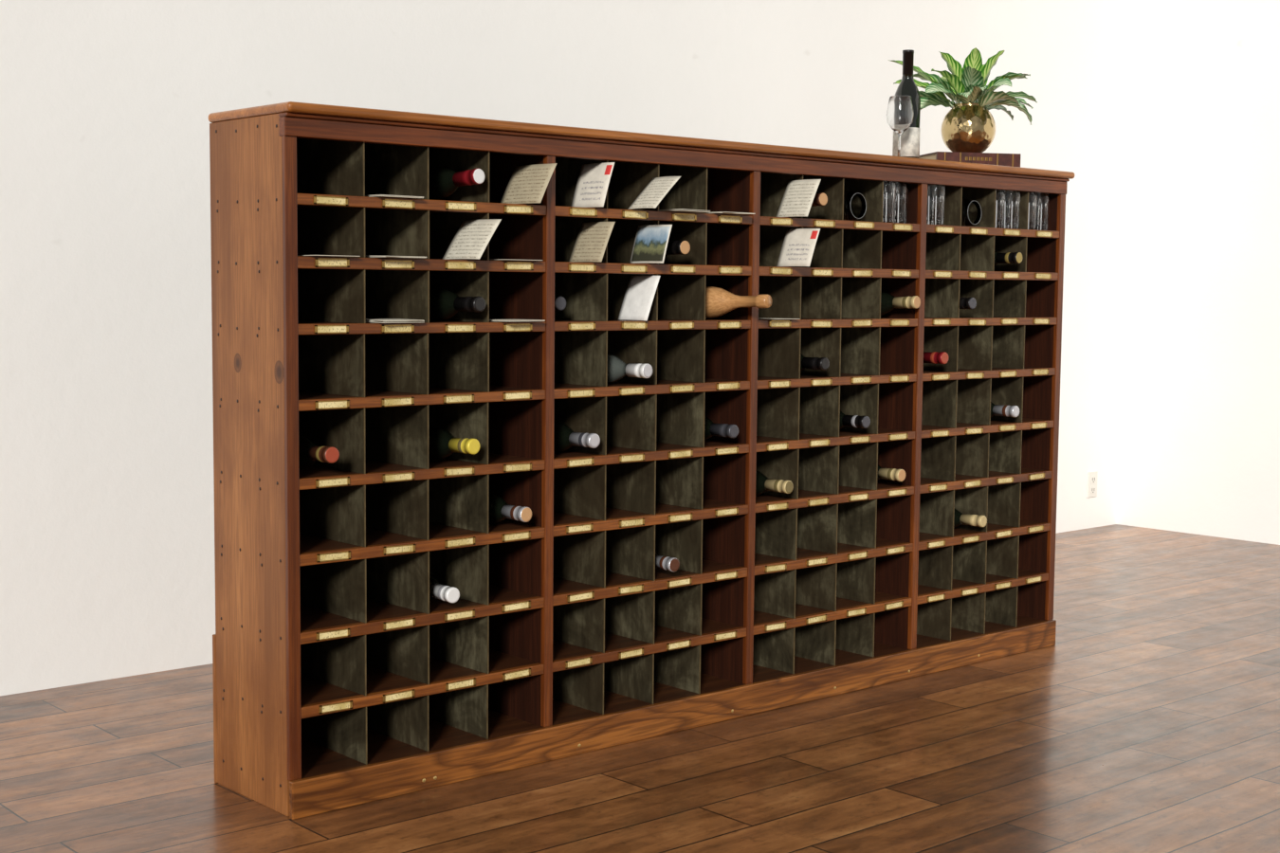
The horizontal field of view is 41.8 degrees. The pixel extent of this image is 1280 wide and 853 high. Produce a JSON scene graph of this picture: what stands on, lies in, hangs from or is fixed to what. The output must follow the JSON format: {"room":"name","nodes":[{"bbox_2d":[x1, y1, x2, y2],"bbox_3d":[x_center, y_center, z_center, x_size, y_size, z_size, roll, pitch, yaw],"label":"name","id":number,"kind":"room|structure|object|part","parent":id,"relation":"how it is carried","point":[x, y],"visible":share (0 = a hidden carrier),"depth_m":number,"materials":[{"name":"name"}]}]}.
{"room":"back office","nodes":[
{"label":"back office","id":0,"kind":"room"},
{"bbox_2d":[0,0,1133,695],"bbox_3d":[-3.035,-0.980,3.332,14.450,3.600,0.100,-4,6,-41],"label":"wall","id":1,"kind":"structure","parent":0,"point":[107,572],"depth_m":4.91,"materials":[{"name":"paint"}]},
{"bbox_2d":[1086,471,1097,497],"bbox_3d":[2.155,0.277,7.982,0.074,0.120,0.011,-4,6,-41],"label":"wall outlet","id":2,"kind":"object","parent":1,"relation":"attached to","point":[1091,484],"visible":1,"depth_m":7.97,"materials":[{"name":"white plastic"}]},
{"bbox_2d":[0,524,1279,852],"bbox_3d":[0.403,1.222,-0.404,14.450,0.100,10.530,-4,6,-41],"label":"floor","id":3,"kind":"structure","parent":0,"point":[1150,723],"depth_m":3.97,"materials":[{"name":"brown wood"}]},
{"bbox_2d":[208,101,1074,820],"bbox_3d":[0.197,0.006,4.518,2.771,1.500,0.364,-4,6,-41],"label":"cabinet","id":4,"kind":"object","parent":3,"relation":"on","point":[338,683],"visible":1,"depth_m":4.11,"materials":[{"name":"brown wood"}]},
{"bbox_3d":[0.071,0.572,4.694,2.757,0.340,0.012,-4,6,-41],"label":"rail","id":5,"kind":"part","parent":4,"relation":"part of","materials":[{"name":"brown wood"}]},
{"bbox_3d":[-0.839,0.082,3.623,0.022,1.478,0.314,-4,6,-41],"label":"panel","id":6,"kind":"part","parent":4,"relation":"part of","materials":[{"name":"brown wood"}]},
{"bbox_2d":[298,435,339,469],"bbox_3d":[-0.745,0.057,3.649,0.076,0.079,0.302,-4,6,-41],"label":"wine bottle","id":7,"kind":"object","parent":4,"relation":"in","point":[310,452],"visible":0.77,"depth_m":3.58,"materials":[{"name":"green glass"}]},
{"bbox_2d":[297,255,360,256],"bbox_3d":[-0.668,-0.361,3.547,0.110,0.002,0.100,-4,7,-44],"label":"paper slip","id":8,"kind":"object","parent":4,"relation":"in","point":[298,255],"visible":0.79,"depth_m":3.54,"materials":[{"name":"white paper"}]},
{"bbox_2d":[365,256,420,258],"bbox_3d":[-0.538,-0.369,3.648,0.118,0.004,0.109,-4,6,-41],"label":"paper slip","id":9,"kind":"object","parent":4,"relation":"in","point":[396,257],"visible":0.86,"depth_m":3.61,"materials":[{"name":"white paper"}]},
{"bbox_2d":[365,194,423,199],"bbox_3d":[-0.544,-0.500,3.644,0.112,0.004,0.102,-4,6,-41],"label":"paper slip","id":10,"kind":"object","parent":4,"relation":"in","point":[374,195],"visible":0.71,"depth_m":3.61,"materials":[{"name":"white paper"}]},
{"bbox_2d":[365,318,424,323],"bbox_3d":[-0.546,-0.232,3.667,0.110,0.006,0.118,5,7,45],"label":"paper slip","id":11,"kind":"object","parent":4,"relation":"in","point":[381,320],"visible":0.86,"depth_m":3.64,"materials":[{"name":"white paper"}]},
{"bbox_2d":[429,573,459,603],"bbox_3d":[-0.513,0.371,3.883,0.073,0.074,0.300,-3,6,-39],"label":"wine bottle","id":12,"kind":"object","parent":4,"relation":"in","point":[450,594],"visible":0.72,"depth_m":3.78,"materials":[{"name":"green glass"}]},
{"bbox_2d":[428,427,479,459],"bbox_3d":[-0.479,0.041,3.884,0.079,0.077,0.302,-4,6,-41],"label":"wine bottle","id":13,"kind":"object","parent":4,"relation":"in","point":[442,444],"visible":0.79,"depth_m":3.83,"materials":[{"name":"green glass"}]},
{"bbox_2d":[428,165,484,200],"bbox_3d":[-0.464,-0.555,3.842,0.073,0.082,0.302,-4,7,-44],"label":"wine bottle","id":14,"kind":"object","parent":4,"relation":"in","point":[444,181],"visible":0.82,"depth_m":3.79,"materials":[{"name":"green glass"}]},
{"bbox_2d":[429,288,485,320],"bbox_3d":[-0.465,-0.282,3.866,0.073,0.075,0.300,-4,7,-45],"label":"wine bottle","id":15,"kind":"object","parent":4,"relation":"in","point":[445,303],"visible":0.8,"depth_m":3.81,"materials":[{"name":"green glass"}]},
{"bbox_2d":[441,219,501,259],"bbox_3d":[-0.381,-0.422,3.779,0.062,0.091,0.145,-4,6,-41],"label":"handwritten letter","id":16,"kind":"object","parent":4,"relation":"in","point":[471,239],"visible":0.99,"depth_m":3.77,"materials":[{"name":"beige paper"}]},
{"bbox_2d":[488,493,531,524],"bbox_3d":[-0.365,0.195,3.999,0.076,0.074,0.301,-4,6,-41],"label":"wine bottle","id":17,"kind":"object","parent":4,"relation":"in","point":[499,509],"visible":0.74,"depth_m":3.94,"materials":[{"name":"green glass"}]},
{"bbox_2d":[489,259,542,260],"bbox_3d":[-0.300,-0.385,3.872,0.112,0.001,0.102,-4,6,-41],"label":"paper slip","id":18,"kind":"object","parent":4,"relation":"in","point":[489,260],"visible":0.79,"depth_m":3.85,"materials":[{"name":"white paper"}]},
{"bbox_2d":[489,319,545,321],"bbox_3d":[-0.294,-0.245,3.876,0.101,0.004,0.111,5,7,43],"label":"paper slip","id":19,"kind":"object","parent":4,"relation":"in","point":[489,320],"visible":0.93,"depth_m":3.85,"materials":[{"name":"white paper"}]},
{"bbox_2d":[500,163,557,203],"bbox_3d":[-0.260,-0.561,3.877,0.050,0.094,0.155,-4,6,-41],"label":"handwritten letter","id":20,"kind":"object","parent":4,"relation":"in","point":[527,184],"visible":0.96,"depth_m":3.87,"materials":[{"name":"brown paper"}]},
{"bbox_2d":[554,295,566,310],"bbox_3d":[-0.266,-0.300,4.111,0.073,0.076,0.251,-3,6,-37],"label":"wine bottle","id":21,"kind":"object","parent":4,"relation":"in","point":[559,301],"visible":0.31,"depth_m":4.01,"materials":[{"name":"green glass"}]},
{"bbox_2d":[553,421,600,452],"bbox_3d":[-0.212,0.026,4.119,0.073,0.074,0.300,-4,7,-44],"label":"wine bottle","id":22,"kind":"object","parent":4,"relation":"in","point":[565,437],"visible":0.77,"depth_m":4.06,"materials":[{"name":"green glass"}]},
{"bbox_2d":[568,221,615,262],"bbox_3d":[-0.117,-0.443,4.024,0.044,0.097,0.122,-4,6,-41],"label":"handwritten letter","id":23,"kind":"object","parent":4,"relation":"in","point":[593,238],"visible":1,"depth_m":4.02,"materials":[{"name":"brown paper"}]},
{"bbox_2d":[570,162,614,207],"bbox_3d":[-0.114,-0.578,4.015,0.036,0.108,0.122,-4,6,-41],"label":"envelope","id":24,"kind":"object","parent":4,"relation":"in","point":[594,179],"visible":0.96,"depth_m":4.01,"materials":[{"name":"paper"}]},
{"bbox_2d":[606,354,652,383],"bbox_3d":[-0.090,-0.144,4.179,0.300,0.073,0.073,5,6,43],"label":"wine bottle","id":25,"kind":"object","parent":4,"relation":"in","point":[617,369],"visible":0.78,"depth_m":4.12,"materials":[{"name":"clear glass"}]},
{"bbox_2d":[618,275,660,320],"bbox_3d":[-0.003,-0.319,4.152,0.045,0.111,0.110,-4,6,-41],"label":"card","id":26,"kind":"object","parent":4,"relation":"in","point":[640,292],"visible":1,"depth_m":4.15,"materials":[{"name":"white paper"}]},
{"bbox_2d":[629,224,672,263],"bbox_3d":[0.026,-0.449,4.125,0.030,0.095,0.125,-4,6,-41],"label":"postcard","id":27,"kind":"object","parent":4,"relation":"on","point":[650,242],"visible":1,"depth_m":4.12,"materials":[{"name":"paper"}]},
{"bbox_2d":[627,176,680,209],"bbox_3d":[0.035,-0.567,4.058,0.085,0.082,0.100,-4,6,-41],"label":"folded letter","id":28,"kind":"object","parent":4,"relation":"on","point":[656,190],"visible":1,"depth_m":4.05,"materials":[{"name":"beige paper"}]},
{"bbox_2d":[655,552,679,571],"bbox_3d":[-0.006,0.339,4.331,0.073,0.074,0.300,-3,6,-38],"label":"wine bottle","id":29,"kind":"object","parent":4,"relation":"in","point":[671,564],"visible":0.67,"depth_m":4.22,"materials":[{"name":"green glass"}]},
{"bbox_3d":[0.293,0.725,4.449,2.753,0.081,0.016,-4,6,-41],"label":"board","id":30,"kind":"part","parent":4,"relation":"part of","materials":[{"name":"brown wood"}]},
{"bbox_3d":[0.298,-0.682,4.344,2.755,0.039,0.026,-4,6,-41],"label":"frieze rail","id":31,"kind":"part","parent":4,"relation":"part of","materials":[{"name":"brown wood"}]},
{"bbox_3d":[0.301,-0.705,4.340,2.758,0.008,0.033,-4,6,-41],"label":"cove moulding","id":32,"kind":"part","parent":4,"relation":"part of","materials":[{"name":"brown wood"}]},
{"bbox_2d":[665,240,690,255],"bbox_3d":[0.016,-0.453,4.277,0.076,0.075,0.301,-4,6,-41],"label":"wine bottle","id":33,"kind":"object","parent":4,"relation":"in","point":[675,247],"visible":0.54,"depth_m":4.17,"materials":[{"name":"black glass"}]},
{"bbox_2d":[658,208,710,212],"bbox_3d":[0.102,-0.539,4.188,0.101,0.004,0.111,5,6,41],"label":"paper slip","id":34,"kind":"object","parent":4,"relation":"in","point":[677,210],"visible":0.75,"depth_m":4.15,"materials":[{"name":"white paper"}]},
{"bbox_2d":[704,416,738,440],"bbox_3d":[0.143,0.003,4.432,0.074,0.074,0.300,-4,6,-41],"label":"wine bottle","id":35,"kind":"object","parent":4,"relation":"in","point":[711,429],"visible":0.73,"depth_m":4.34,"materials":[{"name":"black glass"}]},
{"bbox_2d":[707,211,754,215],"bbox_3d":[0.222,-0.547,4.300,0.120,0.004,0.110,-3,6,-35],"label":"paper slip","id":36,"kind":"object","parent":4,"relation":"in","point":[716,212],"visible":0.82,"depth_m":4.27,"materials":[{"name":"white paper"}]},
{"bbox_2d":[705,286,772,318],"bbox_3d":[0.212,-0.321,4.343,0.299,0.085,0.084,4,6,38],"label":"bottle","id":37,"kind":"object","parent":4,"relation":"in","point":[719,301],"visible":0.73,"depth_m":4.31,"materials":[{"name":"brown wood"}]},
{"bbox_2d":[755,470,793,495],"bbox_3d":[0.294,0.153,4.580,0.078,0.074,0.302,-4,6,-41],"label":"wine bottle","id":38,"kind":"object","parent":4,"relation":"in","point":[763,484],"visible":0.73,"depth_m":4.50,"materials":[{"name":"green glass"}]},
{"bbox_2d":[758,318,800,319],"bbox_3d":[0.351,-0.287,4.459,0.112,0.002,0.102,-4,6,-41],"label":"paper slip","id":39,"kind":"object","parent":4,"relation":"in","point":[758,319],"visible":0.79,"depth_m":4.41,"materials":[{"name":"white paper"}]},
{"bbox_2d":[776,228,820,266],"bbox_3d":[0.420,-0.475,4.449,0.040,0.101,0.120,-4,6,-41],"label":"envelope","id":40,"kind":"object","parent":4,"relation":"in","point":[798,245],"visible":0.99,"depth_m":4.45,"materials":[{"name":"paper"}]},
{"bbox_2d":[776,179,821,217],"bbox_3d":[0.418,-0.604,4.432,0.050,0.100,0.115,-4,6,-41],"label":"handwritten letter","id":41,"kind":"object","parent":4,"relation":"in","point":[798,196],"visible":0.99,"depth_m":4.43,"materials":[{"name":"beige paper"}]},
{"bbox_2d":[800,353,829,371],"bbox_3d":[0.404,-0.179,4.647,0.075,0.074,0.300,-4,6,-41],"label":"wine bottle","id":42,"kind":"object","parent":4,"relation":"in","point":[811,363],"visible":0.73,"depth_m":4.55,"materials":[{"name":"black glass"}]},
{"bbox_2d":[811,192,827,206],"bbox_3d":[0.396,-0.609,4.600,0.074,0.080,0.302,-3,6,-39],"label":"wine bottle","id":43,"kind":"object","parent":4,"relation":"in","point":[821,198],"visible":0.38,"depth_m":4.48,"materials":[{"name":"green glass"}]},
{"bbox_2d":[839,410,870,429],"bbox_3d":[0.530,-0.022,4.774,0.074,0.074,0.300,-4,6,-41],"label":"wine bottle","id":44,"kind":"object","parent":4,"relation":"in","point":[855,421],"visible":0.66,"depth_m":4.68,"materials":[{"name":"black glass"}]},
{"bbox_2d":[843,190,866,220],"bbox_3d":[0.534,-0.618,4.725,0.091,0.091,0.215,-4,6,-41],"label":"wine glass","id":45,"kind":"object","parent":4,"relation":"in","point":[854,203],"visible":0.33,"depth_m":4.67,"materials":[{"name":"white"}]},
{"bbox_2d":[882,181,895,222],"bbox_3d":[0.692,-0.635,4.730,0.060,0.119,0.060,-4,6,-41],"label":"glass tumbler","id":46,"kind":"object","parent":4,"relation":"in","point":[889,187],"visible":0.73,"depth_m":4.71,"materials":[{"name":"white"}]},
{"bbox_2d":[877,464,905,481],"bbox_3d":[0.649,0.130,4.893,0.073,0.074,0.300,-4,6,-41],"label":"wine bottle","id":47,"kind":"object","parent":4,"relation":"in","point":[892,474],"visible":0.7,"depth_m":4.79,"materials":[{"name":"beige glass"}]},
{"bbox_2d":[886,95,913,156],"bbox_3d":[0.749,-0.859,4.833,0.078,0.182,0.078,-4,6,-41],"label":"wine glass","id":48,"kind":"object","parent":4,"relation":"on","point":[900,108],"visible":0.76,"depth_m":4.80,"materials":[{"name":"white"}]},
{"bbox_2d":[880,291,920,315],"bbox_3d":[0.683,-0.357,4.878,0.301,0.078,0.073,5,7,44],"label":"wine bottle","id":49,"kind":"object","parent":4,"relation":"in","point":[888,302],"visible":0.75,"depth_m":4.81,"materials":[{"name":"green glass"}]},
{"bbox_2d":[894,182,908,223],"bbox_3d":[0.736,-0.640,4.795,0.060,0.119,0.060,-4,6,-41],"label":"glass tumbler","id":50,"kind":"object","parent":4,"relation":"in","point":[902,189],"visible":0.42,"depth_m":4.77,"materials":[{"name":"white"}]},
{"bbox_2d":[892,49,920,158],"bbox_3d":[0.791,-0.946,4.963,0.080,0.334,0.080,-4,6,-41],"label":"wine bottle","id":51,"kind":"object","parent":4,"relation":"on","point":[910,137],"visible":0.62,"depth_m":4.94,"materials":[{"name":"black glass"}]},
{"bbox_2d":[926,184,945,225],"bbox_3d":[0.857,-0.646,4.875,0.060,0.119,0.060,-4,6,-41],"label":"glass tumbler","id":52,"kind":"object","parent":4,"relation":"in","point":[936,193],"visible":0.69,"depth_m":4.85,"materials":[{"name":"white"}]},
{"bbox_2d":[923,351,948,364],"bbox_3d":[0.790,-0.205,4.988,0.076,0.076,0.301,-4,6,-41],"label":"wine bottle","id":53,"kind":"object","parent":4,"relation":"in","point":[935,357],"visible":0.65,"depth_m":4.88,"materials":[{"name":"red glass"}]},
{"bbox_2d":[959,297,976,309],"bbox_3d":[0.891,-0.370,5.062,0.073,0.076,0.301,-3,6,-37],"label":"wine bottle","id":54,"kind":"object","parent":4,"relation":"in","point":[964,302],"visible":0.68,"depth_m":4.95,"materials":[{"name":"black glass"}]},
{"bbox_2d":[919,151,1020,166],"bbox_3d":[1.010,-0.817,5.173,0.270,0.044,0.186,0,5,-12],"label":"book","id":55,"kind":"object","parent":4,"relation":"on","point":[1001,159],"visible":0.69,"depth_m":5.09,"materials":[{"name":"brown leather"}]},
{"bbox_2d":[887,47,1037,152],"bbox_3d":[1.012,-0.995,5.142,0.410,0.314,0.399,-4,6,-41],"label":"potted plant","id":56,"kind":"object","parent":55,"relation":"on","point":[969,126],"visible":0.97,"depth_m":5.11,"materials":[{"name":"green plant"}]},
{"bbox_2d":[953,508,987,527],"bbox_3d":[0.932,0.278,5.158,0.073,0.074,0.300,-4,7,-44],"label":"wine bottle","id":57,"kind":"object","parent":4,"relation":"in","point":[960,519],"visible":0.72,"depth_m":5.07,"materials":[{"name":"green glass"}]},
{"bbox_2d":[961,199,981,226],"bbox_3d":[0.926,-0.643,5.070,0.091,0.091,0.215,-4,6,-41],"label":"wine glass","id":58,"kind":"object","parent":4,"relation":"in","point":[971,210],"visible":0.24,"depth_m":5.01,"materials":[{"name":"white"}]},
{"bbox_2d":[995,189,1005,228],"bbox_3d":[1.076,-0.661,5.082,0.060,0.119,0.060,-4,6,-41],"label":"glass tumbler","id":59,"kind":"object","parent":4,"relation":"in","point":[1000,193],"visible":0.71,"depth_m":5.06,"materials":[{"name":"white"}]},
{"bbox_2d":[990,402,1019,417],"bbox_3d":[1.047,-0.055,5.230,0.077,0.074,0.301,-4,6,-41],"label":"wine bottle","id":60,"kind":"object","parent":4,"relation":"in","point":[996,410],"visible":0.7,"depth_m":5.14,"materials":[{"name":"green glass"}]},
{"bbox_2d":[994,251,1022,265],"bbox_3d":[1.048,-0.519,5.188,0.075,0.075,0.301,-4,6,-41],"label":"wine bottle","id":61,"kind":"object","parent":4,"relation":"in","point":[1009,257],"visible":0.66,"depth_m":5.09,"materials":[{"name":"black glass"}]},
{"bbox_2d":[1003,190,1020,229],"bbox_3d":[1.132,-0.664,5.124,0.060,0.119,0.060,-4,6,-41],"label":"glass tumbler","id":62,"kind":"object","parent":4,"relation":"in","point":[1012,205],"visible":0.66,"depth_m":5.10,"materials":[{"name":"white"}]},
{"bbox_2d":[1027,192,1037,229],"bbox_3d":[1.199,-0.669,5.190,0.060,0.119,0.060,-4,6,-41],"label":"glass tumbler","id":63,"kind":"object","parent":4,"relation":"in","point":[1033,196],"visible":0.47,"depth_m":5.17,"materials":[{"name":"white"}]},
{"bbox_2d":[1035,192,1049,230],"bbox_3d":[1.250,-0.673,5.241,0.060,0.119,0.060,-4,6,-41],"label":"glass tumbler","id":64,"kind":"object","parent":4,"relation":"in","point":[1043,199],"visible":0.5,"depth_m":5.22,"materials":[{"name":"white"}]},
{"bbox_2d":[1115,0,1279,545],"bbox_3d":[5.827,-0.963,4.146,0.100,3.600,10.430,-4,6,-41],"label":"wall","id":65,"kind":"structure","parent":0,"point":[1199,438],"depth_m":7.74,"materials":[{"name":"paint"}]}
]}

